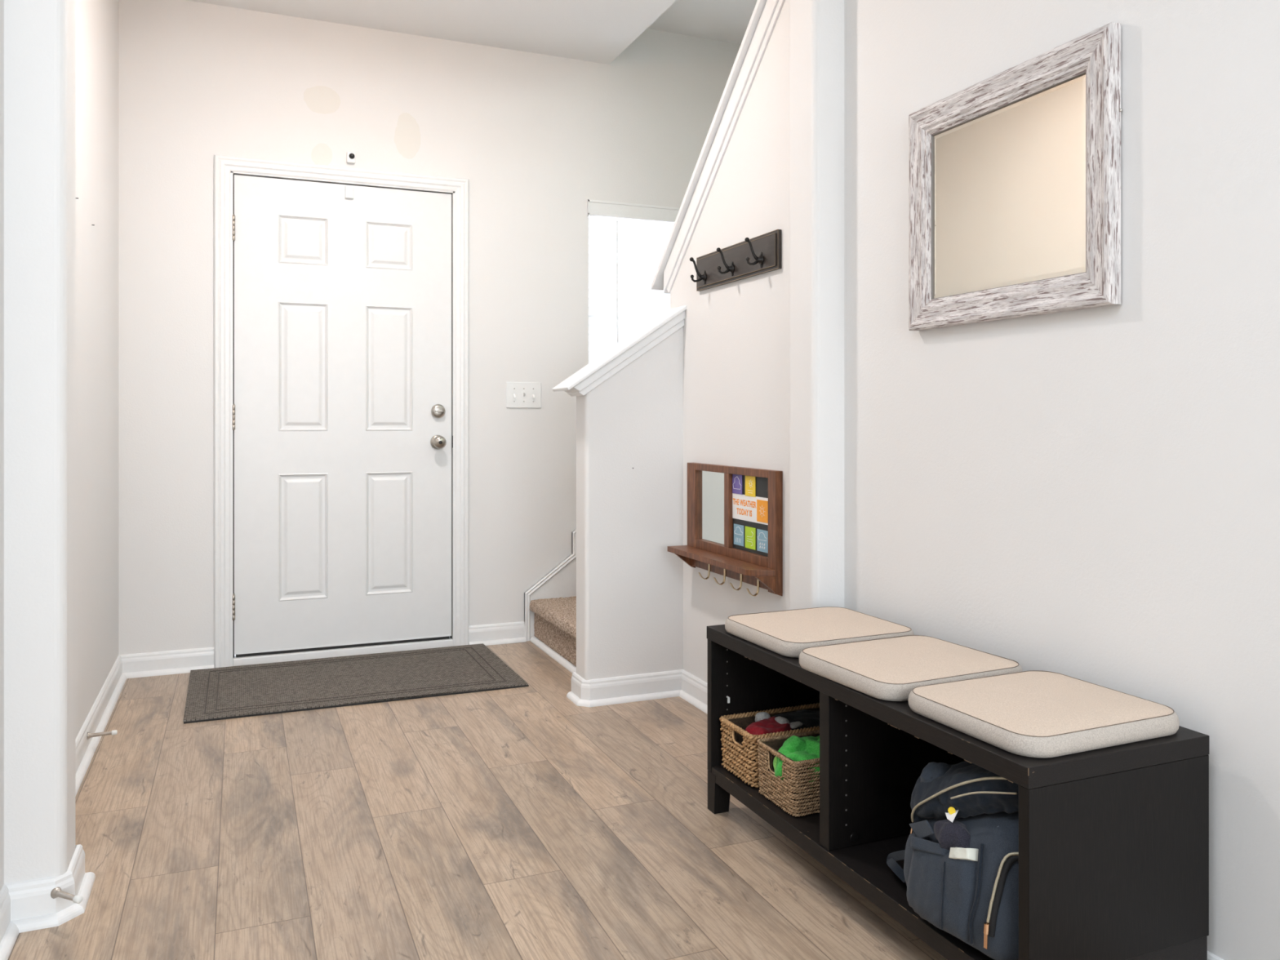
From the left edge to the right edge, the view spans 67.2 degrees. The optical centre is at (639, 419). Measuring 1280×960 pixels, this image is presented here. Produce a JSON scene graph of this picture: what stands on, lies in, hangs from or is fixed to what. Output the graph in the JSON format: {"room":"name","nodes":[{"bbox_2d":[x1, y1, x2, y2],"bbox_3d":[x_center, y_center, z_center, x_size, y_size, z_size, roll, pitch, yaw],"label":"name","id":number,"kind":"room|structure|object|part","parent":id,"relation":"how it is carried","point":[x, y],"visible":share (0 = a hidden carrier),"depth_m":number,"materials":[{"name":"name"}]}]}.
{"room":"entryway","nodes":[
{"label":"entryway","id":0,"kind":"room"},
{"bbox_2d":[0,0,118,890],"bbox_3d":[-1.392,-0.346,2.128,0.265,2.777,3.800,0,0,-23],"label":"wall","id":1,"kind":"structure","parent":0,"point":[59,59],"depth_m":2.00,"materials":[{"name":"paint"}]},
{"bbox_2d":[50,887,83,903],"bbox_3d":[-1.177,0.982,1.980,0.082,0.023,0.023,0,0,27],"label":"door stop","id":2,"kind":"object","parent":1,"relation":"attached to","point":[56,892],"visible":1,"depth_m":1.98,"materials":[{"name":"silver metal"}]},
{"bbox_2d":[87,729,117,739],"bbox_3d":[-1.681,0.984,3.010,0.082,0.023,0.023,0,0,-23],"label":"door stop","id":3,"kind":"object","parent":1,"relation":"attached to","point":[113,732],"visible":1,"depth_m":3.01,"materials":[{"name":"silver metal"}]},
{"bbox_2d":[0,647,213,959],"bbox_3d":[-1.213,0.997,2.203,0.353,0.091,3.800,0,0,-23],"label":"baseboard","id":4,"kind":"structure","parent":1,"relation":"attached to","point":[28,905],"depth_m":2.13,"materials":[{"name":"paint"}]},
{"bbox_2d":[118,0,741,667],"bbox_3d":[-0.720,-0.451,4.553,3.370,2.985,0.160,0,0,-23],"label":"wall","id":5,"kind":"structure","parent":0,"point":[535,137],"depth_m":4.30,"materials":[{"name":"paint"}]},
{"bbox_2d":[214,154,468,667],"bbox_3d":[-1.303,-0.032,4.272,1.070,2.147,0.230,0,0,-23],"label":"door","id":6,"kind":"structure","parent":5,"relation":"in","point":[341,323],"depth_m":4.22,"materials":[{"name":"paint"}]},
{"bbox_2d":[345,186,353,199],"bbox_3d":[-1.278,-0.999,4.233,0.036,0.054,0.014,0,0,-23],"label":"sensor","id":7,"kind":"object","parent":6,"relation":"attached to","point":[348,189],"depth_m":4.23,"materials":[{"name":"white plastic"}]},
{"bbox_3d":[-0.909,0.103,4.355,0.066,0.066,0.072,0,0,-23],"label":"knob","id":8,"kind":"part","parent":6,"relation":"part of","materials":[{"name":"silver metal"}]},
{"bbox_2d":[346,151,355,164],"bbox_3d":[-1.267,-1.149,4.220,0.036,0.046,0.034,0,0,-23],"label":"sensor","id":9,"kind":"object","parent":5,"relation":"attached to","point":[350,157],"visible":1,"depth_m":4.21,"materials":[{"name":"white plastic"}]},
{"bbox_2d":[468,621,525,645],"bbox_3d":[-0.663,0.997,4.473,0.266,0.091,0.032,0,0,-23],"label":"baseboard","id":10,"kind":"structure","parent":5,"relation":"attached to","point":[489,634],"depth_m":4.47,"materials":[{"name":"paint"}]},
{"bbox_3d":[-0.660,1.032,4.466,0.266,0.019,0.019,0,0,-23],"label":"shoe molding","id":11,"kind":"part","parent":10,"relation":"part of","materials":[{"name":"paint"}]},
{"bbox_2d":[506,382,541,408],"bbox_3d":[-0.545,-0.115,4.529,0.170,0.122,0.019,0,0,-23],"label":"light switch","id":12,"kind":"object","parent":5,"relation":"attached to","point":[518,394],"visible":1,"depth_m":4.53,"materials":[{"name":"white plastic"}]},
{"bbox_2d":[524,528,576,641],"bbox_3d":[-0.137,0.567,4.698,0.878,0.950,0.020,0,0,-23],"label":"trim","id":13,"kind":"structure","parent":5,"relation":"attached to","point":[560,581],"depth_m":4.58,"materials":[{"name":"paint"}]},
{"bbox_2d":[588,215,674,225],"bbox_3d":[0.132,-0.500,4.891,0.918,1.125,0.170,0,0,-23],"label":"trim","id":14,"kind":"structure","parent":5,"relation":"in","point":[589,216],"depth_m":4.88,"materials":[{"name":"paint"}]},
{"bbox_2d":[586,199,679,363],"bbox_3d":[0.144,-0.516,4.846,0.885,1.092,0.073,0,0,-23],"label":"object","id":15,"kind":"object","parent":5,"relation":"attached to","point":[624,257],"visible":0.38,"depth_m":4.77,"materials":[{"name":"paint"}]},
{"bbox_3d":[0.155,-1.024,4.821,0.885,0.076,0.018,0,0,-23],"label":"valance trim","id":16,"kind":"part","parent":15,"relation":"part of","materials":[{"name":"paint"}]},
{"bbox_2d":[186,0,675,64],"bbox_3d":[-1.131,-1.889,0.179,5.550,0.308,7.600,0,0,-23],"label":"ceiling","id":17,"kind":"structure","parent":0,"point":[597,31],"depth_m":4.16,"materials":[{"name":"paint"}]},
{"bbox_2d":[8,640,946,959],"bbox_3d":[-0.681,1.102,0.529,6.350,0.120,7.700,0,0,-23],"label":"floor","id":18,"kind":"structure","parent":0,"point":[526,823],"depth_m":2.35,"materials":[{"name":"brown wood"}]},
{"bbox_2d":[182,643,528,724],"bbox_3d":[-1.142,1.035,3.859,1.228,0.014,0.733,0,0,-23],"label":"door mat","id":19,"kind":"object","parent":18,"relation":"on","point":[214,694],"visible":1,"depth_m":3.80,"materials":[{"name":"fabric"}]},
{"bbox_2d":[529,595,576,666],"bbox_3d":[0.467,0.363,3.913,1.355,1.315,1.906,0,0,-23],"label":"staircase","id":20,"kind":"structure","parent":18,"relation":"on","point":[555,619],"depth_m":4.27,"materials":[{"name":"carpet"}]},
{"bbox_2d":[706,624,1208,959],"bbox_3d":[0.588,0.797,2.131,0.413,0.489,1.140,0,0,-23],"label":"storage bench","id":21,"kind":"object","parent":18,"relation":"on","point":[1113,841],"visible":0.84,"depth_m":1.66,"materials":[{"name":"wood"}]},
{"bbox_3d":[0.212,0.990,2.566,0.050,0.104,0.046,0,0,-23],"label":"leg","id":22,"kind":"part","parent":21,"relation":"part of","materials":[{"name":"wood"}]},
{"bbox_3d":[0.374,0.763,2.647,0.411,0.350,0.023,0,0,-23],"label":"panel","id":23,"kind":"part","parent":21,"relation":"part of","materials":[{"name":"wood"}]},
{"bbox_2d":[719,702,819,787],"bbox_3d":[0.416,0.854,2.547,0.382,0.134,0.190,0,0,-23],"label":"wicker basket","id":24,"kind":"object","parent":21,"relation":"on","point":[742,760],"visible":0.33,"depth_m":2.48,"materials":[{"name":"brown wicker"}]},
{"bbox_2d":[745,711,791,746],"bbox_3d":[0.332,0.811,2.483,0.116,0.087,0.162,0,0,42],"label":"garment","id":25,"kind":"object","parent":24,"relation":"in","point":[764,723],"visible":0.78,"depth_m":2.47,"materials":[{"name":"red fabric"}]},
{"bbox_3d":[0.322,0.786,2.526,0.040,0.036,0.036,0,0,-23],"label":"white trim","id":26,"kind":"part","parent":25,"relation":"part of","materials":[{"name":"white fabric"}]},
{"bbox_3d":[0.368,0.791,2.498,0.032,0.035,0.051,0,0,-40],"label":"white trim","id":27,"kind":"part","parent":25,"relation":"part of","materials":[{"name":"white fabric"}]},
{"bbox_2d":[773,710,819,730],"bbox_3d":[0.440,0.827,2.557,0.255,0.088,0.164,0,0,-23],"label":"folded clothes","id":28,"kind":"object","parent":24,"relation":"in","point":[799,719],"visible":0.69,"depth_m":2.53,"materials":[{"name":"black fabric"}]},
{"bbox_2d":[756,729,819,817],"bbox_3d":[0.489,0.855,2.370,0.375,0.131,0.182,0,0,-23],"label":"wicker basket","id":29,"kind":"object","parent":21,"relation":"on","point":[793,793],"visible":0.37,"depth_m":2.25,"materials":[{"name":"brown wicker"}]},
{"bbox_2d":[773,735,819,788],"bbox_3d":[0.413,0.827,2.317,0.194,0.123,0.146,0,0,-23],"label":"cloth","id":30,"kind":"object","parent":29,"relation":"in","point":[795,748],"visible":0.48,"depth_m":2.30,"materials":[{"name":"green fabric"}]},
{"bbox_2d":[724,606,914,657],"bbox_3d":[0.449,0.530,2.440,0.384,0.045,0.362,0,0,-23],"label":"seat cushion","id":31,"kind":"object","parent":21,"relation":"on","point":[787,633],"visible":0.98,"depth_m":2.37,"materials":[{"name":"fabric"}]},
{"bbox_3d":[0.449,0.513,2.440,0.366,0.009,0.344,0,0,-23],"label":"panel","id":32,"kind":"part","parent":31,"relation":"part of","materials":[{"name":"fabric"}]},
{"bbox_2d":[711,765,994,959],"bbox_3d":[0.589,0.940,2.132,0.410,0.036,1.090,0,0,-23],"label":"shelf","id":33,"kind":"object","parent":21,"relation":"attached to","point":[860,863],"depth_m":2.04,"materials":[{"name":"wood"}]},
{"bbox_2d":[799,635,1022,701],"bbox_3d":[0.583,0.530,2.094,0.395,0.046,0.356,0,0,-23],"label":"seat cushion","id":34,"kind":"object","parent":21,"relation":"on","point":[886,668],"visible":0.96,"depth_m":2.02,"materials":[{"name":"fabric"}]},
{"bbox_3d":[0.583,0.513,2.093,0.378,0.011,0.340,0,0,-23],"label":"panel","id":35,"kind":"part","parent":34,"relation":"part of","materials":[{"name":"fabric"}]},
{"bbox_2d":[886,761,1018,959],"bbox_3d":[0.644,0.752,1.800,0.325,0.343,0.412,0,0,-19],"label":"backpack","id":36,"kind":"object","parent":21,"relation":"on","point":[971,895],"visible":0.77,"depth_m":1.65,"materials":[{"name":"blue fabric"}]},
{"bbox_2d":[945,806,958,822],"bbox_3d":[0.547,0.697,1.708,0.030,0.019,0.040,0,0,39],"label":"paper tag","id":37,"kind":"object","parent":36,"relation":"in","point":[952,813],"visible":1,"depth_m":1.71,"materials":[{"name":"white paper"}]},
{"bbox_2d":[933,819,970,850],"bbox_3d":[0.552,0.737,1.696,0.051,0.059,0.082,0,0,-37],"label":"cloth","id":38,"kind":"object","parent":36,"relation":"in","point":[948,834],"visible":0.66,"depth_m":1.68,"materials":[{"name":"grey fabric"}]},
{"bbox_3d":[0.573,0.856,1.593,0.009,0.043,0.010,0,0,-45],"label":"zipper pull","id":39,"kind":"part","parent":36,"relation":"part of","materials":[{"name":"orange leather"}]},
{"bbox_2d":[908,670,1179,757],"bbox_3d":[0.734,0.530,1.773,0.384,0.045,0.341,0,0,-23],"label":"seat cushion","id":40,"kind":"object","parent":21,"relation":"on","point":[1033,713],"visible":1,"depth_m":1.69,"materials":[{"name":"fabric"}]},
{"bbox_3d":[0.803,0.746,1.617,0.411,0.316,0.023,0,0,-23],"label":"panel","id":41,"kind":"part","parent":21,"relation":"part of","materials":[{"name":"wood"}]},
{"bbox_3d":[0.801,0.931,1.619,0.408,0.052,0.023,0,0,-23],"label":"rail","id":42,"kind":"part","parent":21,"relation":"part of","materials":[{"name":"wood"}]},
{"bbox_2d":[576,326,683,679],"bbox_3d":[-0.026,0.310,3.650,0.423,1.465,0.120,0,0,-23],"label":"wall","id":43,"kind":"structure","parent":0,"point":[629,587],"depth_m":3.59,"materials":[{"name":"paint"}]},
{"bbox_2d":[529,635,576,673],"bbox_3d":[-0.330,1.032,4.103,0.021,0.021,0.929,0,0,-23],"label":"trim","id":44,"kind":"structure","parent":43,"relation":"attached to","point":[569,666],"depth_m":4.20,"materials":[{"name":"paint"}]},
{"bbox_2d":[551,304,686,396],"bbox_3d":[-0.073,-0.263,3.631,0.484,0.353,0.184,0,0,-23],"label":"trim","id":45,"kind":"structure","parent":43,"relation":"attached to","point":[641,341],"depth_m":3.58,"materials":[{"name":"paint"}]},
{"bbox_2d":[647,0,757,44],"bbox_3d":[0.731,-1.993,4.020,1.101,0.100,2.260,0,0,-23],"label":"ceiling","id":46,"kind":"structure","parent":0,"point":[725,20],"depth_m":4.66,"materials":[{"name":"paint"}]},
{"bbox_2d":[670,0,789,683],"bbox_3d":[0.362,-0.232,3.346,0.120,2.548,0.980,0,0,-23],"label":"wall","id":47,"kind":"structure","parent":0,"point":[736,334],"depth_m":3.23,"materials":[{"name":"paint"}]},
{"bbox_2d":[651,0,785,293],"bbox_3d":[0.340,-1.026,3.398,0.188,1.058,1.093,0,0,-23],"label":"trim","id":48,"kind":"structure","parent":47,"relation":"attached to","point":[766,13],"depth_m":3.36,"materials":[{"name":"paint"}]},
{"bbox_2d":[667,462,782,595],"bbox_3d":[0.272,0.364,3.270,0.104,0.408,0.644,0,0,-23],"label":"wall organizer","id":49,"kind":"object","parent":47,"relation":"attached to","point":[710,547],"visible":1,"depth_m":3.27,"materials":[{"name":"brown wood"}]},
{"bbox_3d":[0.260,0.310,3.411,0.004,0.252,0.227,0,0,-23],"label":"mirror pane","id":50,"kind":"part","parent":49,"relation":"part of","materials":[{"name":"clear glass"}]},
{"bbox_2d":[667,545,775,576],"bbox_3d":[0.272,0.476,3.270,0.104,0.019,0.642,0,0,-23],"label":"shelf","id":51,"kind":"object","parent":49,"relation":"attached to","point":[735,562],"depth_m":3.20,"materials":[{"name":"brown wood"}]},
{"bbox_3d":[0.304,0.513,3.309,0.015,0.054,0.587,0,0,-23],"label":"hook rail","id":52,"kind":"part","parent":49,"relation":"part of","materials":[{"name":"brown wood"}]},
{"bbox_2d":[732,474,742,494],"bbox_3d":[0.327,0.217,3.238,0.002,0.066,0.068,0,0,-23],"label":"card","id":53,"kind":"object","parent":49,"relation":"attached to","point":[736,479],"visible":1,"depth_m":3.24,"materials":[{"name":"purple paper"}]},
{"bbox_2d":[733,523,743,546],"bbox_3d":[0.331,0.388,3.231,0.002,0.069,0.069,0,0,-23],"label":"card","id":54,"kind":"object","parent":49,"relation":"attached to","point":[738,529],"visible":1,"depth_m":3.23,"materials":[{"name":"blue paper"}]},
{"bbox_2d":[732,493,768,524],"bbox_3d":[0.364,0.292,3.153,0.002,0.085,0.260,0,0,-23],"label":"sign","id":55,"kind":"object","parent":49,"relation":"attached to","point":[744,507],"visible":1,"depth_m":3.19,"materials":[{"name":"white paper"}]},
{"bbox_2d":[756,499,768,523],"bbox_3d":[0.392,0.294,3.084,0.002,0.070,0.069,0,0,-23],"label":"card","id":56,"kind":"object","parent":55,"relation":"attached to","point":[762,505],"visible":1,"depth_m":3.08,"materials":[{"name":"orange paper"}]},
{"bbox_2d":[745,475,755,497],"bbox_3d":[0.361,0.218,3.156,0.002,0.068,0.068,0,0,-23],"label":"card","id":57,"kind":"object","parent":49,"relation":"attached to","point":[750,481],"visible":1,"depth_m":3.15,"materials":[{"name":"yellow paper"}]},
{"bbox_2d":[745,525,755,550],"bbox_3d":[0.362,0.389,3.158,0.002,0.071,0.069,0,0,-23],"label":"card","id":58,"kind":"object","parent":49,"relation":"attached to","point":[750,532],"visible":1,"depth_m":3.15,"materials":[{"name":"green paper"}]},
{"bbox_2d":[756,528,768,553],"bbox_3d":[0.392,0.389,3.084,0.002,0.070,0.069,0,0,-23],"label":"card","id":59,"kind":"object","parent":49,"relation":"attached to","point":[762,535],"visible":1,"depth_m":3.08,"materials":[{"name":"blue paper"}]},
{"bbox_2d":[689,229,781,291],"bbox_3d":[0.294,-0.531,3.250,0.078,0.122,0.578,0,0,-23],"label":"coat rack","id":60,"kind":"object","parent":47,"relation":"attached to","point":[762,254],"visible":1,"depth_m":3.22,"materials":[{"name":"black wood"}]},
{"bbox_2d":[789,0,1279,959],"bbox_3d":[1.644,-0.346,0.343,0.300,2.777,5.570,0,0,-23],"label":"wall","id":61,"kind":"structure","parent":0,"point":[1092,495],"depth_m":1.99,"materials":[{"name":"paint"}]},
{"bbox_2d":[566,669,1223,959],"bbox_3d":[1.196,0.997,0.685,0.466,0.091,6.545,0,0,-23],"label":"baseboard","id":62,"kind":"structure","parent":61,"relation":"attached to","point":[682,683],"depth_m":3.56,"materials":[{"name":"paint"}]},
{"bbox_3d":[0.101,1.032,3.245,0.412,0.019,0.975,0,0,-23],"label":"shoe molding","id":63,"kind":"part","parent":62,"relation":"part of","materials":[{"name":"paint"}]},
{"bbox_2d":[908,22,1122,330],"bbox_3d":[0.814,-0.501,2.165,0.034,0.550,0.620,0,0,-23],"label":"wall mirror","id":64,"kind":"object","parent":61,"relation":"attached to","point":[1015,174],"visible":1,"depth_m":2.11,"materials":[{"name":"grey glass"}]},
{"bbox_3d":[0.820,-0.501,2.170,0.009,0.414,0.480,0,0,-23],"label":"glass","id":65,"kind":"part","parent":64,"relation":"part of","materials":[{"name":"mirror"}]}
]}

